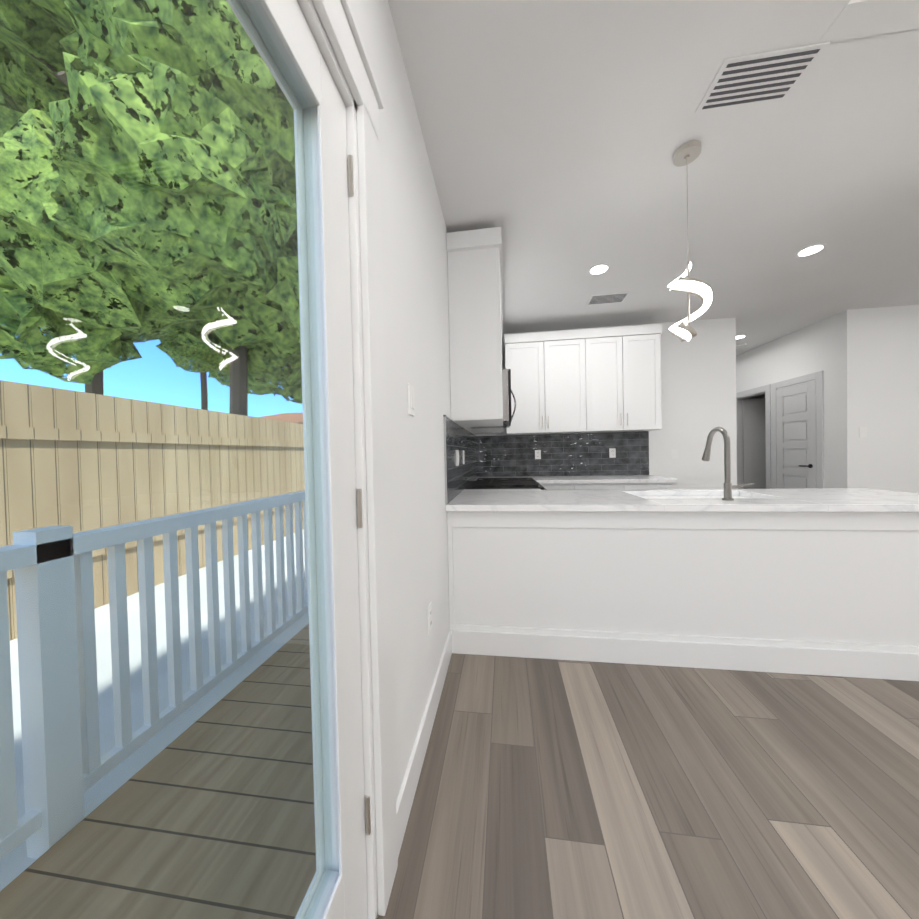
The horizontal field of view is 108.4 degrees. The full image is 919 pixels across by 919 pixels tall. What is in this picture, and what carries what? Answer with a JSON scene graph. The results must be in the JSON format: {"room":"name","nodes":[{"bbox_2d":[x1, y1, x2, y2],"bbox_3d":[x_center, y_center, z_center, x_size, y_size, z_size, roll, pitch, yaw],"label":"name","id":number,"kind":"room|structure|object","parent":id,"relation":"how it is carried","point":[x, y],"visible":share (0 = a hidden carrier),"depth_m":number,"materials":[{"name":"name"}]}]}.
{"room":"dining area","nodes":[
{"label":"dining area","id":0,"kind":"room"},
{"bbox_2d":[313,0,470,895],"bbox_3d":[-0.303,-0.185,0.887,0.120,2.790,7.140,-1,1,8],"label":"wall","id":1,"kind":"structure","parent":0,"point":[415,293],"depth_m":1.28,"materials":[{"name":"paint"}]},
{"bbox_2d":[0,0,370,918],"bbox_3d":[-0.342,0.167,0.408,0.149,2.075,0.906,-1,1,8],"label":"french door","id":2,"kind":"structure","parent":1,"relation":"in","point":[278,32],"depth_m":0.70,"materials":[{"name":"white"}]},
{"bbox_2d":[297,0,397,918],"bbox_3d":[-0.417,0.112,-0.071,0.162,2.252,2.134,-1,1,8],"label":"door frame","id":3,"kind":"structure","parent":1,"relation":"attached to","point":[337,20],"depth_m":0.86,"materials":[{"name":"white"}]},
{"bbox_2d":[408,384,414,415],"bbox_3d":[-0.185,-0.229,1.284,0.008,0.115,0.072,-1,1,8],"label":"light switch","id":4,"kind":"object","parent":1,"relation":"attached to","point":[411,403],"visible":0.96,"depth_m":1.27,"materials":[{"name":"white plastic"}]},
{"bbox_2d":[396,630,451,856],"bbox_3d":[-0.124,1.126,1.514,0.015,0.140,1.060,-1,1,8],"label":"baseboard","id":5,"kind":"structure","parent":1,"relation":"attached to","point":[406,795],"depth_m":1.24,"materials":[{"name":"white wood"}]},
{"bbox_2d":[427,602,431,634],"bbox_3d":[-0.134,0.726,1.518,0.008,0.115,0.072,-1,1,8],"label":"outlet","id":6,"kind":"object","parent":1,"relation":"attached to","point":[429,614],"visible":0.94,"depth_m":1.50,"materials":[{"name":"white plastic"}]},
{"bbox_2d":[443,415,478,504],"bbox_3d":[0.073,-0.019,3.138,0.012,0.537,2.344,-1,1,8],"label":"tile backsplash","id":7,"kind":"structure","parent":1,"relation":"attached to","point":[456,437],"depth_m":2.49,"materials":[{"name":"grey tile"}]},
{"bbox_2d":[456,450,458,465],"bbox_3d":[-0.014,-0.012,2.436,0.008,0.115,0.124,-1,1,8],"label":"light switch","id":8,"kind":"object","parent":7,"relation":"attached to","point":[457,457],"visible":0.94,"depth_m":2.40,"materials":[{"name":"white"}]},
{"bbox_2d":[446,227,502,426],"bbox_3d":[0.126,-0.892,2.396,0.349,1.244,0.362,-1,1,8],"label":"upper cabinet","id":9,"kind":"object","parent":1,"relation":"attached to","point":[475,298],"depth_m":2.22,"materials":[{"name":"white wood"}]},
{"bbox_2d":[463,427,493,430],"bbox_3d":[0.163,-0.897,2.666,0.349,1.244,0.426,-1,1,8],"label":"upper cabinet","id":10,"kind":"object","parent":1,"relation":"attached to","point":[481,429],"depth_m":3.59,"materials":[{"name":"white"}]},
{"bbox_2d":[471,428,502,434],"bbox_3d":[0.306,-0.917,3.718,0.349,1.244,0.421,-1,1,8],"label":"upper cabinet","id":11,"kind":"object","parent":1,"relation":"attached to","point":[496,430],"depth_m":3.60,"materials":[{"name":"white"}]},
{"bbox_2d":[469,369,515,428],"bbox_3d":[0.309,-0.549,3.189,0.484,0.435,0.756,-1,1,8],"label":"microwave","id":12,"kind":"object","parent":1,"relation":"attached to","point":[507,391],"visible":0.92,"depth_m":2.80,"materials":[{"name":"silver metal"}]},
{"bbox_2d":[377,653,918,918],"bbox_3d":[3.140,1.166,2.035,6.580,0.100,10.290,-1,1,8],"label":"floor","id":13,"kind":"structure","parent":0,"point":[556,789],"depth_m":1.16,"materials":[{"name":"brown wood"}]},
{"bbox_2d":[471,489,530,490],"bbox_3d":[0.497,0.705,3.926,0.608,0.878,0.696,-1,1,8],"label":"base cabinet","id":14,"kind":"object","parent":13,"relation":"on","point":[471,489],"depth_m":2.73,"materials":[{"name":"white"}]},
{"bbox_2d":[465,477,545,489],"bbox_3d":[0.463,0.668,3.192,0.719,0.935,0.760,-1,1,8],"label":"range","id":15,"kind":"object","parent":13,"relation":"on","point":[508,483],"visible":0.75,"depth_m":2.95,"materials":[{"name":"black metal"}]},
{"bbox_2d":[447,511,569,659],"bbox_3d":[0.326,0.734,2.323,0.703,0.877,0.680,-1,1,8],"label":"base cabinet","id":16,"kind":"object","parent":13,"relation":"on","point":[509,571],"depth_m":1.99,"materials":[{"name":"white"}]},
{"bbox_2d":[446,488,918,510],"bbox_3d":[1.383,0.256,2.160,2.860,0.038,0.750,-1,1,8],"label":"countertop","id":17,"kind":"structure","parent":16,"relation":"on","point":[807,499],"depth_m":1.94,"materials":[{"name":"white stone"}]},
{"bbox_2d":[642,495,761,498],"bbox_3d":[1.578,0.374,2.212,0.802,0.232,0.422,-1,1,8],"label":"sink","id":18,"kind":"object","parent":17,"relation":"in","point":[643,496],"depth_m":2.33,"materials":[{"name":"white ceramic"}]},
{"bbox_2d":[702,427,753,498],"bbox_3d":[1.622,0.017,2.018,0.159,0.433,0.258,-1,1,8],"label":"faucet","id":19,"kind":"object","parent":17,"relation":"on","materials":[{"name":"silver metal"}]},
{"bbox_2d":[531,483,582,489],"bbox_3d":[1.070,0.693,3.881,0.540,0.878,0.630,-1,1,8],"label":"base cabinet","id":20,"kind":"object","parent":13,"relation":"on","point":[548,486],"depth_m":3.55,"materials":[{"name":"white"}]},
{"bbox_2d":[583,483,630,489],"bbox_3d":[1.526,0.684,3.819,0.617,0.878,0.630,-1,1,8],"label":"base cabinet","id":21,"kind":"object","parent":13,"relation":"on","point":[586,486],"depth_m":3.50,"materials":[{"name":"white"}]},
{"bbox_2d":[474,475,677,482],"bbox_3d":[1.230,0.232,3.817,2.108,0.038,0.696,-1,1,8],"label":"countertop","id":22,"kind":"structure","parent":21,"relation":"on","point":[602,478],"depth_m":3.57,"materials":[{"name":"white stone"}]},
{"bbox_2d":[570,511,665,665],"bbox_3d":[0.903,0.723,2.255,0.578,0.877,0.660,-1,1,8],"label":"base cabinet","id":23,"kind":"object","parent":13,"relation":"on","point":[618,580],"depth_m":1.91,"materials":[{"name":"white"}]},
{"bbox_2d":[631,483,674,489],"bbox_3d":[1.992,0.675,3.756,0.558,0.878,0.630,-1,1,8],"label":"base cabinet","id":24,"kind":"object","parent":13,"relation":"on","point":[634,486],"depth_m":3.44,"materials":[{"name":"white"}]},
{"bbox_2d":[662,511,765,670],"bbox_3d":[1.382,0.713,2.189,0.645,0.877,0.660,-1,1,8],"label":"base cabinet","id":25,"kind":"object","parent":13,"relation":"on","point":[714,562],"depth_m":1.84,"materials":[{"name":"white wood"}]},
{"bbox_2d":[766,511,841,676],"bbox_3d":[1.894,0.703,2.120,0.646,0.877,0.660,-1,1,8],"label":"base cabinet","id":26,"kind":"object","parent":13,"relation":"on","point":[810,581],"depth_m":1.78,"materials":[{"name":"white"}]},
{"bbox_2d":[842,511,918,680],"bbox_3d":[2.384,0.693,2.043,0.601,0.877,0.680,-1,1,8],"label":"base cabinet","id":27,"kind":"object","parent":13,"relation":"on","point":[880,549],"depth_m":1.73,"materials":[{"name":"white wood"}]},
{"bbox_2d":[388,0,918,355],"bbox_3d":[3.078,-1.673,1.989,6.580,0.100,10.290,-1,1,8],"label":"ceiling","id":28,"kind":"structure","parent":0,"point":[564,173],"depth_m":1.73,"materials":[{"name":"paint"}]},
{"bbox_2d":[588,263,609,274],"bbox_3d":[1.167,-1.590,2.770,0.170,0.007,0.170,-1,1,8],"label":"recessed light","id":29,"kind":"object","parent":28,"relation":"in","point":[599,269],"visible":1,"depth_m":2.76,"materials":[{"name":"white"}]},
{"bbox_2d":[586,292,629,304],"bbox_3d":[1.476,-1.604,3.303,0.360,0.010,0.200,-1,1,8],"label":"ceiling vent","id":30,"kind":"object","parent":28,"relation":"in","point":[607,298],"visible":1,"depth_m":3.29,"materials":[{"name":"white metal"}]},
{"bbox_2d":[668,140,712,341],"bbox_3d":[1.178,-1.089,1.700,0.199,0.974,0.201,-1,1,8],"label":"pendant light","id":31,"kind":"object","parent":28,"relation":"hanging from","point":[687,153],"visible":1,"depth_m":1.68,"materials":[{"name":"white metal"}]},
{"bbox_2d":[736,335,746,338],"bbox_3d":[3.828,-1.677,4.537,0.170,0.007,0.170,-1,1,8],"label":"recessed light","id":32,"kind":"object","parent":28,"relation":"in","point":[740,336],"visible":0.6,"depth_m":4.50,"materials":[{"name":"white"}]},
{"bbox_2d":[695,41,829,112],"bbox_3d":[1.229,-1.567,1.369,0.360,0.010,0.200,-1,1,8],"label":"ceiling vent","id":33,"kind":"object","parent":28,"relation":"in","point":[769,76],"visible":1,"depth_m":1.35,"materials":[{"name":"white"}]},
{"bbox_2d":[795,243,826,256],"bbox_3d":[2.723,-1.621,2.568,0.170,0.007,0.170,-1,1,8],"label":"recessed light","id":34,"kind":"object","parent":28,"relation":"in","point":[811,250],"visible":1,"depth_m":2.56,"materials":[{"name":"white"}]},
{"bbox_2d":[476,305,918,493],"bbox_3d":[3.369,-0.316,3.929,6.580,2.790,0.120,-1,1,8],"label":"wall","id":35,"kind":"structure","parent":0,"point":[877,363],"depth_m":3.76,"materials":[{"name":"paint"}]},
{"bbox_2d":[505,329,592,434],"bbox_3d":[1.043,-0.893,3.996,0.966,1.155,0.348,-1,1,8],"label":"upper cabinet","id":36,"kind":"object","parent":35,"relation":"attached to","point":[552,372],"depth_m":3.82,"materials":[{"name":"white"}]},
{"bbox_2d":[479,431,648,476],"bbox_3d":[1.274,-0.058,4.152,2.060,0.528,0.010,-1,1,8],"label":"tile backsplash","id":37,"kind":"structure","parent":35,"relation":"attached to","point":[579,454],"depth_m":4.14,"materials":[{"name":"grey tile"}]},
{"bbox_2d":[535,450,540,458],"bbox_3d":[0.991,-0.062,4.181,0.072,0.115,0.008,-1,1,8],"label":"outlet","id":38,"kind":"object","parent":37,"relation":"attached to","point":[537,454],"visible":1,"depth_m":4.18,"materials":[{"name":"white plastic"}]},
{"bbox_2d":[609,448,615,457],"bbox_3d":[1.877,-0.080,4.061,0.072,0.115,0.008,-1,1,8],"label":"outlet","id":39,"kind":"object","parent":37,"relation":"attached to","point":[612,452],"visible":1,"depth_m":4.06,"materials":[{"name":"white"}]},
{"bbox_2d":[585,324,661,432],"bbox_3d":[1.827,-0.909,3.889,0.861,1.155,0.348,-1,1,8],"label":"upper cabinet","id":40,"kind":"object","parent":35,"relation":"attached to","point":[599,380],"depth_m":3.71,"materials":[{"name":"white"}]},
{"bbox_2d":[745,394,764,398],"bbox_3d":[5.825,-0.404,6.077,2.010,2.790,0.120,-1,1,8],"label":"wall","id":41,"kind":"structure","parent":0,"point":[760,396],"depth_m":6.04,"materials":[{"name":"paint"}]},
{"bbox_2d":[736,314,836,488],"bbox_3d":[4.651,-0.367,5.343,0.120,2.790,3.030,-1,1,8],"label":"wall","id":42,"kind":"structure","parent":0,"point":[809,349],"depth_m":4.22,"materials":[{"name":"paint"}]},
{"bbox_2d":[742,398,765,488],"bbox_3d":[5.076,-0.003,5.445,0.670,2.018,0.038,-1,1,20],"label":"hall door","id":43,"kind":"structure","parent":42,"relation":"in","point":[754,444],"depth_m":5.49,"materials":[{"name":"white paint"}]},
{"bbox_2d":[736,371,823,488],"bbox_3d":[4.638,-0.035,5.246,0.140,2.130,2.510,-1,1,8],"label":"door frame","id":44,"kind":"structure","parent":42,"relation":"attached to","point":[769,391],"depth_m":4.74,"materials":[{"name":"white paint"}]},
{"bbox_2d":[776,380,816,488],"bbox_3d":[4.431,0.029,4.397,0.073,2.020,0.600,-1,1,8],"label":"hall door","id":45,"kind":"structure","parent":42,"relation":"in","point":[796,432],"depth_m":4.37,"materials":[{"name":"white paint"}]},
{"bbox_2d":[818,0,918,43],"bbox_3d":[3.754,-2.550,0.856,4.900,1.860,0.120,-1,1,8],"label":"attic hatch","id":46,"kind":"structure","parent":0,"point":[858,19],"depth_m":1.19,"materials":[{"name":"paint"}]},
{"label":"outside","id":47,"kind":"structure","parent":0,"visible":0},
{"bbox_2d":[0,529,308,890],"bbox_3d":[-13.852,1.472,9.976,29.239,0.100,60.000,-1,1,8],"label":"ground","id":48,"kind":"structure","parent":47,"point":[7,860],"depth_m":1.99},
{"bbox_2d":[0,0,297,394],"bbox_3d":[-9.285,-6.457,7.610,12.820,15.634,11.799,-1,1,8],"label":"tree","id":49,"kind":"object","parent":48,"relation":"on","point":[12,16],"depth_m":5.10,"materials":[{"name":"green plant"}]},
{"bbox_2d":[0,0,301,415],"bbox_3d":[-4.972,-4.026,6.950,8.221,10.609,8.023,-1,1,8],"label":"tree","id":50,"kind":"object","parent":48,"relation":"on","point":[68,289],"depth_m":4.49,"materials":[{"name":"green plant"}]},
{"bbox_2d":[0,380,304,640],"bbox_3d":[-1.900,0.179,12.384,0.060,1.880,40.037,-1,1,8],"label":"fence","id":51,"kind":"object","parent":48,"relation":"on","point":[69,402],"depth_m":3.15,"materials":[{"name":"brown wood"}]},
{"bbox_2d":[0,490,308,859],"bbox_3d":[-1.184,0.734,2.440,0.090,1.060,9.505,-1,1,8],"label":"deck railing","id":52,"kind":"object","parent":48,"relation":"on","point":[57,584],"depth_m":1.21,"materials":[{"name":"white"}]},
{"bbox_2d":[0,623,315,918],"bbox_3d":[-0.930,1.273,0.193,0.988,0.045,5.100,-1,1,8],"label":"deck","id":53,"kind":"object","parent":48,"relation":"on","point":[143,901],"depth_m":1.10,"materials":[{"name":"brown wood"}]},
{"bbox_2d":[149,328,269,409],"bbox_3d":[-14.836,-7.064,20.093,10.946,16.690,10.927,-1,1,8],"label":"tree","id":54,"kind":"object","parent":48,"relation":"on","point":[173,345],"depth_m":19.22,"materials":[{"name":"green plant"}]},
{"bbox_2d":[259,412,302,423],"bbox_3d":[-8.294,-1.085,22.395,7.700,4.367,13.960,-1,1,8],"label":"neighbouring house","id":55,"kind":"structure","parent":48,"relation":"on","point":[286,419],"depth_m":19.23,"materials":[{"name":"brown"}]}
]}

